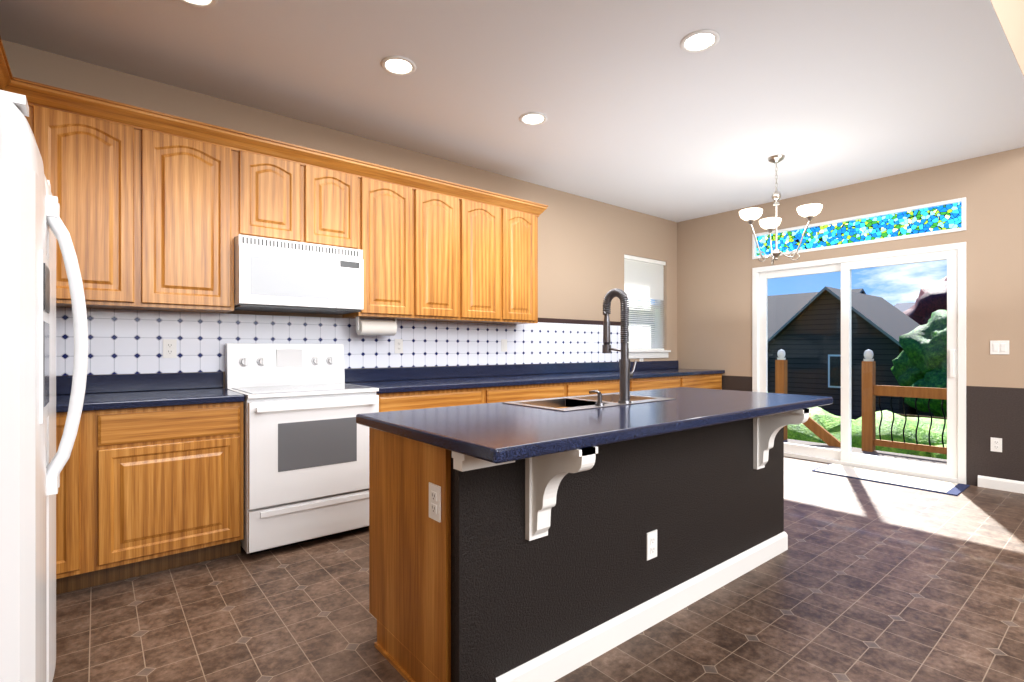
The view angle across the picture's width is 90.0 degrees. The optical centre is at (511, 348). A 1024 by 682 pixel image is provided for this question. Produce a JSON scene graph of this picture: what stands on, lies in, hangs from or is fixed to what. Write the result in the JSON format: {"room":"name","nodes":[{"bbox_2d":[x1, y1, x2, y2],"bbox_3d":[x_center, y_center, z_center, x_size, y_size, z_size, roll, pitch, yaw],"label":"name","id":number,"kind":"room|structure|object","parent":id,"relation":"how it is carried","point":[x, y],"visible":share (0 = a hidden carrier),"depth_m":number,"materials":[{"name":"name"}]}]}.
{"room":"kitchen","nodes":[
{"label":"kitchen","id":0,"kind":"room"},
{"bbox_2d":[1,39,676,394],"bbox_3d":[-0.594,-0.380,4.502,7.210,3.100,0.160,0,0,-39],"label":"wall","id":1,"kind":"structure","parent":0,"point":[585,245],"depth_m":4.93,"materials":[{"name":"beige paint"}]},
{"bbox_2d":[12,92,139,309],"bbox_3d":[-2.364,-0.731,2.752,0.555,0.998,0.321,0,0,-39],"label":"upper cabinet","id":2,"kind":"object","parent":1,"relation":"attached to","point":[91,160],"depth_m":2.69,"materials":[{"name":"brown wood"}]},
{"bbox_2d":[140,120,239,312],"bbox_3d":[-1.964,-0.731,3.077,0.475,0.998,0.321,0,0,-39],"label":"upper cabinet","id":3,"kind":"object","parent":1,"relation":"attached to","point":[160,211],"depth_m":2.95,"materials":[{"name":"brown wood"}]},
{"bbox_2d":[240,144,307,242],"bbox_3d":[-1.625,-0.956,3.352,0.399,0.548,0.321,0,0,-39],"label":"upper cabinet","id":4,"kind":"object","parent":1,"relation":"attached to","point":[273,185],"depth_m":3.24,"materials":[{"name":"brown wood"}]},
{"bbox_2d":[234,234,362,314],"bbox_3d":[-1.446,-0.466,3.429,0.766,0.425,0.424,0,0,-39],"label":"microwave","id":5,"kind":"object","parent":4,"relation":"attached to","point":[274,275],"visible":1,"depth_m":3.24,"materials":[{"name":"white metal"}]},
{"bbox_2d":[308,160,363,251],"bbox_3d":[-1.320,-0.956,3.599,0.386,0.548,0.321,0,0,-39],"label":"upper cabinet","id":6,"kind":"object","parent":1,"relation":"attached to","point":[335,193],"depth_m":3.49,"materials":[{"name":"brown wood"}]},
{"bbox_2d":[56,307,620,375],"bbox_3d":[-0.919,-0.079,4.127,5.627,0.458,0.010,0,0,-39],"label":"tile backsplash","id":7,"kind":"structure","parent":1,"relation":"attached to","point":[120,341],"depth_m":3.69,"materials":[{"name":"white tile"}]},
{"bbox_2d":[163,339,176,357],"bbox_3d":[-2.107,0.000,3.153,0.070,0.115,0.008,0,0,-39],"label":"outlet","id":8,"kind":"object","parent":7,"relation":"attached to","point":[169,348],"visible":1,"depth_m":3.15,"materials":[{"name":"white plastic"}]},
{"bbox_2d":[395,339,402,352],"bbox_3d":[-0.911,-0.020,4.124,0.070,0.115,0.008,0,0,-39],"label":"outlet","id":9,"kind":"object","parent":7,"relation":"attached to","point":[398,345],"visible":1,"depth_m":4.12,"materials":[{"name":"white plastic"}]},
{"bbox_2d":[501,339,506,351],"bbox_3d":[-0.072,-0.030,4.804,0.070,0.115,0.008,0,0,-39],"label":"light switch","id":10,"kind":"object","parent":7,"relation":"attached to","point":[503,345],"visible":1,"depth_m":4.80,"materials":[{"name":"white plastic"}]},
{"bbox_2d":[56,360,677,395],"bbox_3d":[-0.482,0.203,4.473,6.743,0.102,0.022,0,0,-39],"label":"backsplash","id":11,"kind":"structure","parent":1,"relation":"attached to","point":[125,382],"depth_m":3.98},
{"bbox_2d":[343,172,415,319],"bbox_3d":[-1.005,-0.731,3.855,0.425,0.998,0.321,0,0,-39],"label":"upper cabinet","id":12,"kind":"object","parent":1,"relation":"attached to","point":[389,254],"depth_m":3.74,"materials":[{"name":"brown wood"}]},
{"bbox_2d":[356,317,396,335],"bbox_3d":[-1.015,-0.165,3.838,0.308,0.132,0.116,0,0,-39],"label":"paper towel","id":13,"kind":"object","parent":12,"relation":"attached to","point":[378,327],"visible":1,"depth_m":3.79,"materials":[{"name":"white paper"}]},
{"bbox_2d":[413,184,463,321],"bbox_3d":[-0.678,-0.731,4.120,0.417,0.998,0.321,0,0,-39],"label":"upper cabinet","id":14,"kind":"object","parent":1,"relation":"attached to","point":[439,213],"depth_m":4.01,"materials":[{"name":"brown wood"}]},
{"bbox_2d":[460,196,503,323],"bbox_3d":[-0.351,-0.731,4.385,0.425,0.998,0.321,0,0,-39],"label":"upper cabinet","id":15,"kind":"object","parent":1,"relation":"attached to","point":[483,219],"depth_m":4.28,"materials":[{"name":"brown wood"}]},
{"bbox_2d":[504,204,539,323],"bbox_3d":[-0.020,-0.731,4.654,0.427,0.998,0.321,0,0,-39],"label":"upper cabinet","id":16,"kind":"object","parent":1,"relation":"attached to","point":[520,224],"depth_m":4.53,"materials":[{"name":"brown wood"}]},
{"bbox_2d":[629,299,670,358],"bbox_3d":[1.591,-0.492,6.245,0.920,1.215,0.185,0,0,-39],"label":"window","id":17,"kind":"structure","parent":1,"relation":"in","point":[648,353],"depth_m":6.26,"materials":[{"name":"white"}]},
{"bbox_2d":[624,254,665,349],"bbox_3d":[1.600,-0.539,6.234,0.830,1.118,0.063,0,0,-39],"label":"window blind","id":18,"kind":"object","parent":17,"relation":"attached to","point":[643,278],"visible":0.73,"depth_m":6.25,"materials":[{"name":"white plastic"}]},
{"bbox_2d":[0,0,1023,221],"bbox_3d":[0.563,-1.780,3.188,6.750,0.300,3.338,0,0,-39],"label":"ceiling","id":19,"kind":"structure","parent":0,"point":[638,106],"depth_m":3.09,"materials":[{"name":"white paint"}]},
{"bbox_2d":[180,0,216,7],"bbox_3d":[-1.462,-1.625,2.342,0.200,0.009,0.200,0,0,-39],"label":"recessed light","id":20,"kind":"object","parent":19,"relation":"in","point":[203,3],"visible":1,"depth_m":2.41,"materials":[{"name":"white glass"}]},
{"bbox_2d":[381,56,415,75],"bbox_3d":[-0.653,-1.625,2.947,0.200,0.009,0.200,0,0,-39],"label":"recessed light","id":21,"kind":"object","parent":19,"relation":"in","point":[399,65],"visible":1,"depth_m":2.94,"materials":[{"name":"white glass"}]},
{"bbox_2d":[519,112,546,124],"bbox_3d":[0.150,-1.625,3.624,0.200,0.009,0.200,0,0,-39],"label":"recessed light","id":22,"kind":"object","parent":19,"relation":"in","point":[533,118],"visible":1,"depth_m":3.62,"materials":[{"name":"white glass"}]},
{"bbox_2d":[680,29,719,52],"bbox_3d":[0.994,-1.625,2.712,0.200,0.009,0.200,0,0,-39],"label":"recessed light","id":23,"kind":"object","parent":19,"relation":"in","point":[699,41],"visible":1,"depth_m":2.70,"materials":[{"name":"white glass"}]},
{"bbox_2d":[739,155,822,264],"bbox_3d":[2.279,-1.181,4.316,0.626,0.897,0.586,0,0,-39],"label":"chandelier","id":24,"kind":"object","parent":19,"relation":"hanging from","point":[809,212],"visible":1,"depth_m":4.32,"materials":[{"name":"white glass"}]},
{"bbox_2d":[52,456,1023,681],"bbox_3d":[2.315,1.230,1.028,7.350,0.120,9.500,0,0,-39],"label":"floor","id":25,"kind":"structure","parent":0,"point":[858,580],"depth_m":2.27,"materials":[{"name":"tile"}]},
{"bbox_2d":[0,90,87,681],"bbox_3d":[-1.667,0.286,1.339,0.859,1.767,0.900,0,0,-39],"label":"fridge","id":26,"kind":"object","parent":25,"relation":"on","point":[32,229],"visible":1,"depth_m":1.22,"materials":[{"name":"white metal"}]},
{"bbox_2d":[56,412,91,594],"bbox_3d":[-2.456,0.733,2.482,0.632,0.874,0.626,0,0,-39],"label":"base cabinet","id":27,"kind":"object","parent":25,"relation":"on","point":[74,496],"depth_m":2.41,"materials":[{"name":"brown wood"}]},
{"bbox_2d":[92,404,243,586],"bbox_3d":[-1.951,0.733,2.891,0.668,0.874,0.626,0,0,-39],"label":"base cabinet","id":28,"kind":"object","parent":25,"relation":"on","point":[151,478],"depth_m":2.64,"materials":[{"name":"brown wood"}]},
{"bbox_2d":[56,388,244,411],"bbox_3d":[-2.293,0.275,2.599,1.568,0.039,0.649,0,0,-39],"label":"countertop","id":29,"kind":"structure","parent":28,"relation":"on","point":[171,397],"depth_m":2.68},
{"bbox_2d":[225,343,378,554],"bbox_3d":[-1.341,0.568,3.287,0.766,1.205,0.715,0,0,-39],"label":"range","id":30,"kind":"object","parent":25,"relation":"on","point":[306,457],"visible":1,"depth_m":3.07,"materials":[{"name":"white metal"}]},
{"bbox_2d":[379,388,487,411],"bbox_3d":[-0.746,0.733,3.869,0.879,0.874,0.626,0,0,-39],"label":"base cabinet","id":31,"kind":"object","parent":25,"relation":"on","point":[391,401],"depth_m":3.61,"materials":[{"name":"brown wood"}]},
{"bbox_2d":[352,368,723,395],"bbox_3d":[0.627,0.275,4.968,4.397,0.039,0.649,0,0,-39],"label":"countertop","id":32,"kind":"structure","parent":31,"relation":"on","point":[641,373],"depth_m":4.24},
{"bbox_2d":[488,384,567,402],"bbox_3d":[-0.063,0.733,4.423,0.880,0.874,0.626,0,0,-39],"label":"base cabinet","id":33,"kind":"object","parent":25,"relation":"on","point":[522,391],"depth_m":4.18,"materials":[{"name":"brown wood"}]},
{"bbox_2d":[568,380,631,396],"bbox_3d":[0.620,0.733,4.977,0.879,0.874,0.626,0,0,-39],"label":"base cabinet","id":34,"kind":"object","parent":25,"relation":"on","point":[604,386],"depth_m":4.69,"materials":[{"name":"brown wood"}]},
{"bbox_2d":[369,400,832,681],"bbox_3d":[0.584,0.738,2.449,2.296,0.864,0.930,0,0,-39],"label":"kitchen island","id":35,"kind":"object","parent":25,"relation":"on","point":[546,540],"depth_m":1.90,"materials":[{"name":"brown wood"}]},
{"bbox_2d":[428,482,440,522],"bbox_3d":[-0.253,0.500,1.668,0.008,0.115,0.070,0,0,-39],"label":"outlet","id":36,"kind":"object","parent":35,"relation":"attached to","point":[434,488],"depth_m":1.67,"materials":[{"name":"white plastic"}]},
{"bbox_2d":[356,388,832,463],"bbox_3d":[0.568,0.288,2.450,2.340,0.054,0.940,0,0,-39],"label":"island countertop","id":37,"kind":"structure","parent":35,"relation":"on","point":[486,433],"depth_m":1.97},
{"bbox_2d":[603,288,636,403],"bbox_3d":[0.534,-0.016,2.523,0.123,0.556,0.164,0,0,-39],"label":"faucet","id":38,"kind":"object","parent":37,"relation":"on","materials":[{"name":"silver metal"}]},
{"bbox_2d":[646,529,657,560],"bbox_3d":[0.596,0.835,2.178,0.070,0.115,0.008,0,0,-39],"label":"outlet","id":39,"kind":"object","parent":35,"relation":"attached to","point":[651,534],"depth_m":2.17,"materials":[{"name":"white plastic"}]},
{"bbox_2d":[632,376,683,390],"bbox_3d":[1.303,0.733,5.531,0.880,0.874,0.626,0,0,-39],"label":"base cabinet","id":40,"kind":"object","parent":25,"relation":"on","point":[657,382],"depth_m":5.31,"materials":[{"name":"brown wood"}]},
{"bbox_2d":[684,372,723,389],"bbox_3d":[1.986,0.733,6.085,0.879,0.874,0.626,0,0,-39],"label":"base cabinet","id":41,"kind":"object","parent":25,"relation":"on","point":[707,382],"depth_m":5.86,"materials":[{"name":"brown wood"}]},
{"bbox_2d":[812,463,969,495],"bbox_3d":[3.379,1.163,4.621,0.470,0.012,1.060,0,0,-39],"label":"rug","id":42,"kind":"object","parent":25,"relation":"on","point":[932,485],"visible":1,"depth_m":4.53,"materials":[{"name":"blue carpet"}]},
{"bbox_2d":[677,147,1023,485],"bbox_3d":[5.092,-1.630,3.088,0.160,5.600,9.200,0,0,-39],"label":"wall","id":43,"kind":"structure","parent":0,"point":[716,263],"depth_m":4.51,"materials":[{"name":"beige paint"}]},
{"bbox_2d":[752,242,965,483],"bbox_3d":[3.359,0.125,5.152,0.130,2.090,1.850,0,0,-39],"label":"sliding door","id":44,"kind":"structure","parent":43,"relation":"in","point":[954,468],"depth_m":4.93,"materials":[{"name":"white plastic"}]},
{"bbox_2d":[752,197,965,258],"bbox_3d":[3.366,-1.163,5.158,0.112,0.285,1.850,0,0,-39],"label":"transom window","id":45,"kind":"structure","parent":43,"relation":"in","point":[942,217],"depth_m":4.97,"materials":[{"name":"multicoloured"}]},
{"bbox_2d":[991,437,1001,451],"bbox_3d":[4.031,0.800,4.262,0.008,0.115,0.070,0,0,-39],"label":"outlet","id":46,"kind":"object","parent":43,"relation":"attached to","point":[996,444],"visible":1,"depth_m":4.26,"materials":[{"name":"white plastic"}]},
{"bbox_2d":[990,340,1008,353],"bbox_3d":[4.044,-0.010,4.246,0.008,0.115,0.116,0,0,-39],"label":"light switch","id":47,"kind":"object","parent":43,"relation":"attached to","point":[999,347],"visible":1,"depth_m":4.25,"materials":[{"name":"white plastic"}]},
{"bbox_2d":[978,475,1023,493],"bbox_3d":[5.170,1.123,2.854,0.014,0.095,8.340,0,0,-39],"label":"baseboard","id":48,"kind":"structure","parent":43,"relation":"attached to","point":[1001,484],"depth_m":4.23,"materials":[{"name":"white wood"}]},
{"bbox_2d":[990,0,1023,76],"bbox_3d":[1.565,-3.031,1.952,6.750,2.798,0.160,0,0,-39],"label":"wall","id":49,"kind":"structure","parent":0,"point":[1010,14],"depth_m":2.84,"materials":[{"name":"beige paint"}]},
{"label":"outside","id":50,"kind":"structure","parent":0,"visible":0},
{"bbox_3d":[32.439,3.070,31.196,151.550,0.200,120.000,0,0,-39],"label":"ground","id":51,"kind":"structure","parent":50,"visible":0},
{"bbox_2d":[628,286,934,419],"bbox_3d":[12.352,0.035,28.615,12.600,5.870,23.300,0,0,-39],"label":"house","id":52,"kind":"structure","parent":51,"relation":"on","point":[871,312],"depth_m":19.64,"materials":[{"name":"grey wood"}]},
{"bbox_2d":[775,349,946,464],"bbox_3d":[3.974,1.488,5.786,1.463,2.965,4.800,0,0,-39],"label":"deck","id":53,"kind":"object","parent":51,"relation":"on","point":[885,390],"depth_m":6.04,"materials":[{"name":"brown wood"}]},
{"bbox_2d":[787,407,946,458],"bbox_3d":[6.123,1.696,7.916,3.745,2.548,11.000,0,0,-39],"label":"garden","id":54,"kind":"object","parent":51,"relation":"on","point":[835,431],"depth_m":7.39,"materials":[{"name":"green plant"}]},
{"bbox_2d":[894,302,914,311],"bbox_3d":[31.319,-0.140,32.219,12.700,6.220,11.700,0,0,-39],"label":"house","id":55,"kind":"structure","parent":51,"relation":"on","point":[902,307],"depth_m":35.68,"materials":[{"name":"white"}]},
{"bbox_2d":[891,310,946,417],"bbox_3d":[12.976,0.900,14.721,3.220,4.141,3.727,0,0,-39],"label":"tree","id":56,"kind":"object","parent":51,"relation":"on","point":[931,351],"depth_m":14.89,"materials":[{"name":"green plant"}]},
{"bbox_2d":[898,414,946,419],"bbox_3d":[12.534,2.145,4.628,0.060,1.650,15.815,0,0,-39],"label":"fence","id":57,"kind":"object","parent":51,"relation":"on","point":[903,415],"depth_m":10.11,"materials":[{"name":"brown wood"}]},
{"bbox_2d":[903,276,946,324],"bbox_3d":[23.633,-0.518,27.343,4.398,6.975,5.428,0,0,-39],"label":"tree","id":58,"kind":"object","parent":51,"relation":"on","point":[921,301],"depth_m":26.98,"materials":[{"name":"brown plant"}]}
]}

